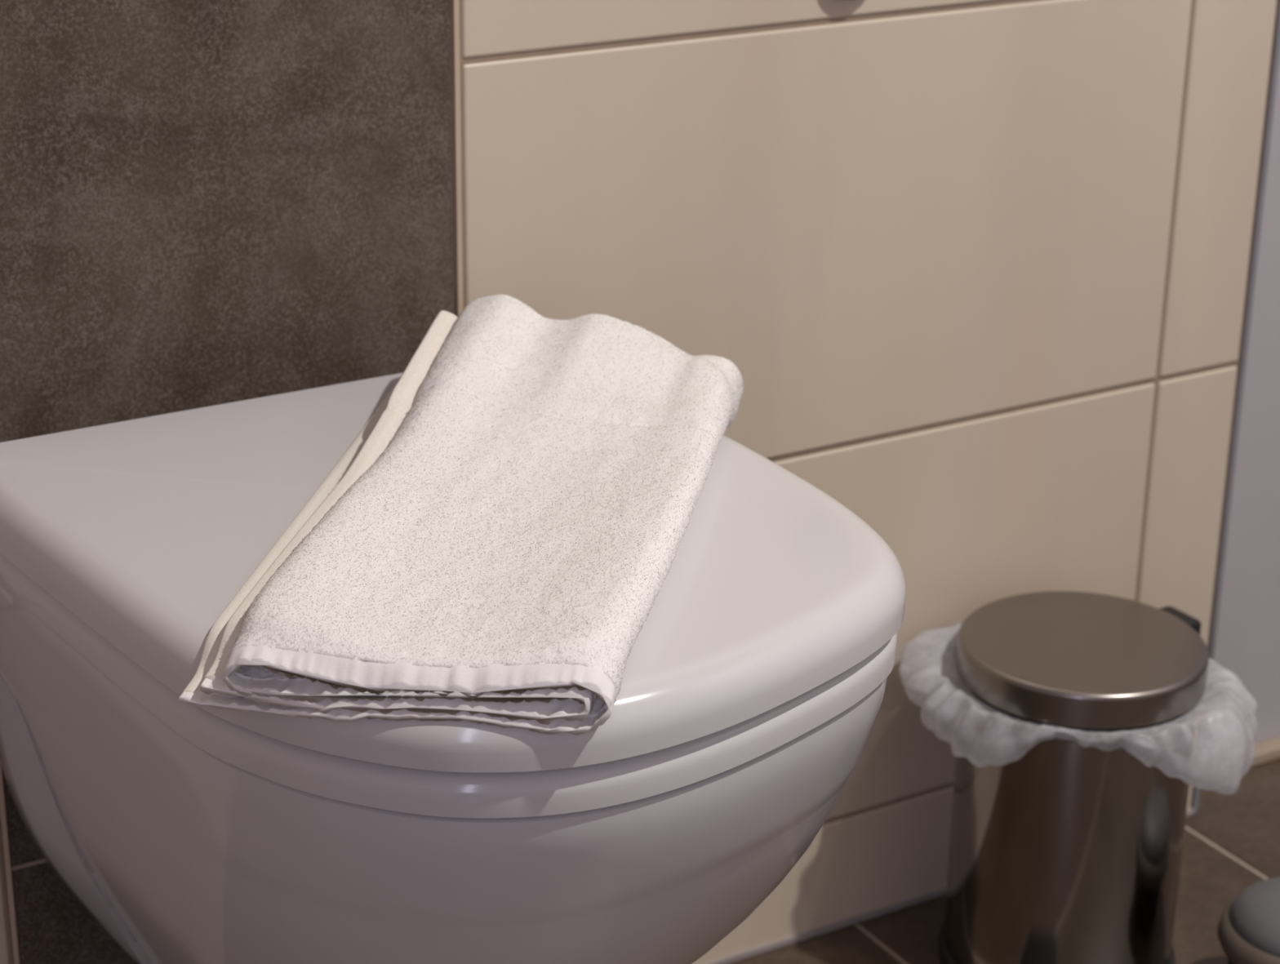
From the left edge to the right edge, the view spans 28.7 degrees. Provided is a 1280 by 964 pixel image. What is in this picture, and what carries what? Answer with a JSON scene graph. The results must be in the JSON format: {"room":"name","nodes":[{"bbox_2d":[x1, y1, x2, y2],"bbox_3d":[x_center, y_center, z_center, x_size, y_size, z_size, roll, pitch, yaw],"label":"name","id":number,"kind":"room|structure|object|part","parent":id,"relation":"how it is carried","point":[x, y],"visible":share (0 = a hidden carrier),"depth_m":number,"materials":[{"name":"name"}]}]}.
{"room":"bathroom","nodes":[
{"label":"bathroom","id":0,"kind":"room"},
{"bbox_2d":[0,0,1278,963],"bbox_3d":[-0.648,-0.674,0.723,2.415,2.400,0.030,-12,25,-29],"label":"wall","id":1,"kind":"structure","parent":0,"point":[973,274],"depth_m":1.38,"materials":[{"name":"beige tile"}]},
{"bbox_2d":[0,761,19,963],"bbox_3d":[-0.310,-0.740,0.900,0.003,2.400,0.012,-12,25,-29],"label":"trim","id":2,"kind":"structure","parent":1,"relation":"attached to","point":[3,827],"depth_m":1.27,"materials":[{"name":"beige metal"}]},
{"bbox_2d":[0,373,906,963],"bbox_3d":[-0.091,0.175,1.152,0.343,0.363,0.426,-12,25,-29],"label":"toilet","id":3,"kind":"object","parent":1,"relation":"attached to","point":[750,696],"visible":0.63,"depth_m":0.99,"materials":[{"name":"white ceramic"}]},
{"bbox_3d":[-0.093,0.198,1.159,0.325,0.316,0.404,-12,25,-29],"label":"bowl","id":4,"kind":"part","parent":3,"relation":"part of","materials":[{"name":"white ceramic"}]},
{"bbox_3d":[-0.080,0.049,1.079,0.330,0.019,0.364,-12,25,-29],"label":"seat","id":5,"kind":"part","parent":3,"relation":"part of","materials":[{"name":"white plastic"}]},
{"bbox_3d":[-0.079,0.027,1.070,0.334,0.026,0.367,-12,25,-29],"label":"lid","id":6,"kind":"part","parent":3,"relation":"part of","materials":[{"name":"white plastic"}]},
{"bbox_2d":[177,293,743,735],"bbox_3d":[-0.059,-0.002,1.056,0.169,0.060,0.352,4,22,8],"label":"hand towel","id":7,"kind":"object","parent":3,"relation":"on","point":[495,544],"visible":1,"depth_m":1.00,"materials":[{"name":"white fabric"}]},
{"bbox_2d":[450,0,462,316],"bbox_3d":[-0.086,-0.786,1.025,0.003,2.400,0.012,-12,25,-29],"label":"trim","id":8,"kind":"structure","parent":1,"relation":"attached to","point":[455,3],"depth_m":1.27,"materials":[{"name":"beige metal"}]},
{"bbox_2d":[703,807,1194,963],"bbox_3d":[-0.657,0.443,1.155,2.415,0.005,0.006,-12,25,-29],"label":"trim","id":9,"kind":"structure","parent":1,"relation":"attached to","point":[942,891],"depth_m":1.58,"materials":[{"name":"grey plastic"}]},
{"bbox_2d":[1191,0,1279,814],"bbox_3d":[0.387,-0.893,1.310,0.004,2.400,0.056,-12,25,-29],"label":"trim","id":10,"kind":"structure","parent":1,"relation":"attached to","point":[1276,50],"depth_m":1.61,"materials":[{"name":"grey metal"}]},
{"bbox_2d":[731,758,1279,963],"bbox_3d":[0.361,0.791,0.459,3.578,0.100,2.630,-12,25,-29],"label":"floor","id":11,"kind":"structure","parent":0,"point":[1232,843],"depth_m":1.63,"materials":[{"name":"brown tile"}]},
{"bbox_2d":[937,591,1208,963],"bbox_3d":[0.256,0.198,1.510,0.184,0.220,0.156,-12,25,-29],"label":"pedal bin","id":12,"kind":"object","parent":11,"relation":"on","point":[1063,851],"visible":1,"depth_m":1.46,"materials":[{"name":"metal"}]},
{"bbox_2d":[902,626,1257,795],"bbox_3d":[0.260,0.135,1.484,0.184,0.057,0.187,-12,25,-29],"label":"liner","id":13,"kind":"object","parent":12,"relation":"in","point":[978,737],"visible":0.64,"depth_m":1.46,"materials":[{"name":"white plastic"}]},
{"bbox_3d":[0.262,0.103,1.481,0.147,0.022,0.147,-12,25,-29],"label":"lid","id":14,"kind":"part","parent":12,"relation":"part of","materials":[{"name":"metal"}]},
{"bbox_2d":[1217,876,1279,963],"bbox_3d":[0.392,0.283,1.490,0.097,0.080,0.097,-12,25,-29],"label":"round container","id":15,"kind":"object","parent":11,"relation":"on","point":[1248,927],"visible":1,"depth_m":1.47,"materials":[{"name":"white ceramic"}]},
{"bbox_2d":[1204,57,1279,756],"bbox_3d":[0.729,-0.988,1.560,0.905,2.400,0.075,-12,25,-29],"label":"wall","id":16,"kind":"structure","parent":0,"point":[1247,644],"depth_m":1.73,"materials":[{"name":"grey paint"}]},
{"bbox_2d":[1200,736,1279,782],"bbox_3d":[0.746,0.135,1.972,0.880,0.010,0.015,-12,25,-29],"label":"baseboard","id":17,"kind":"structure","parent":16,"relation":"attached to","point":[1268,750],"depth_m":1.79,"materials":[{"name":"beige tile"}]}
]}

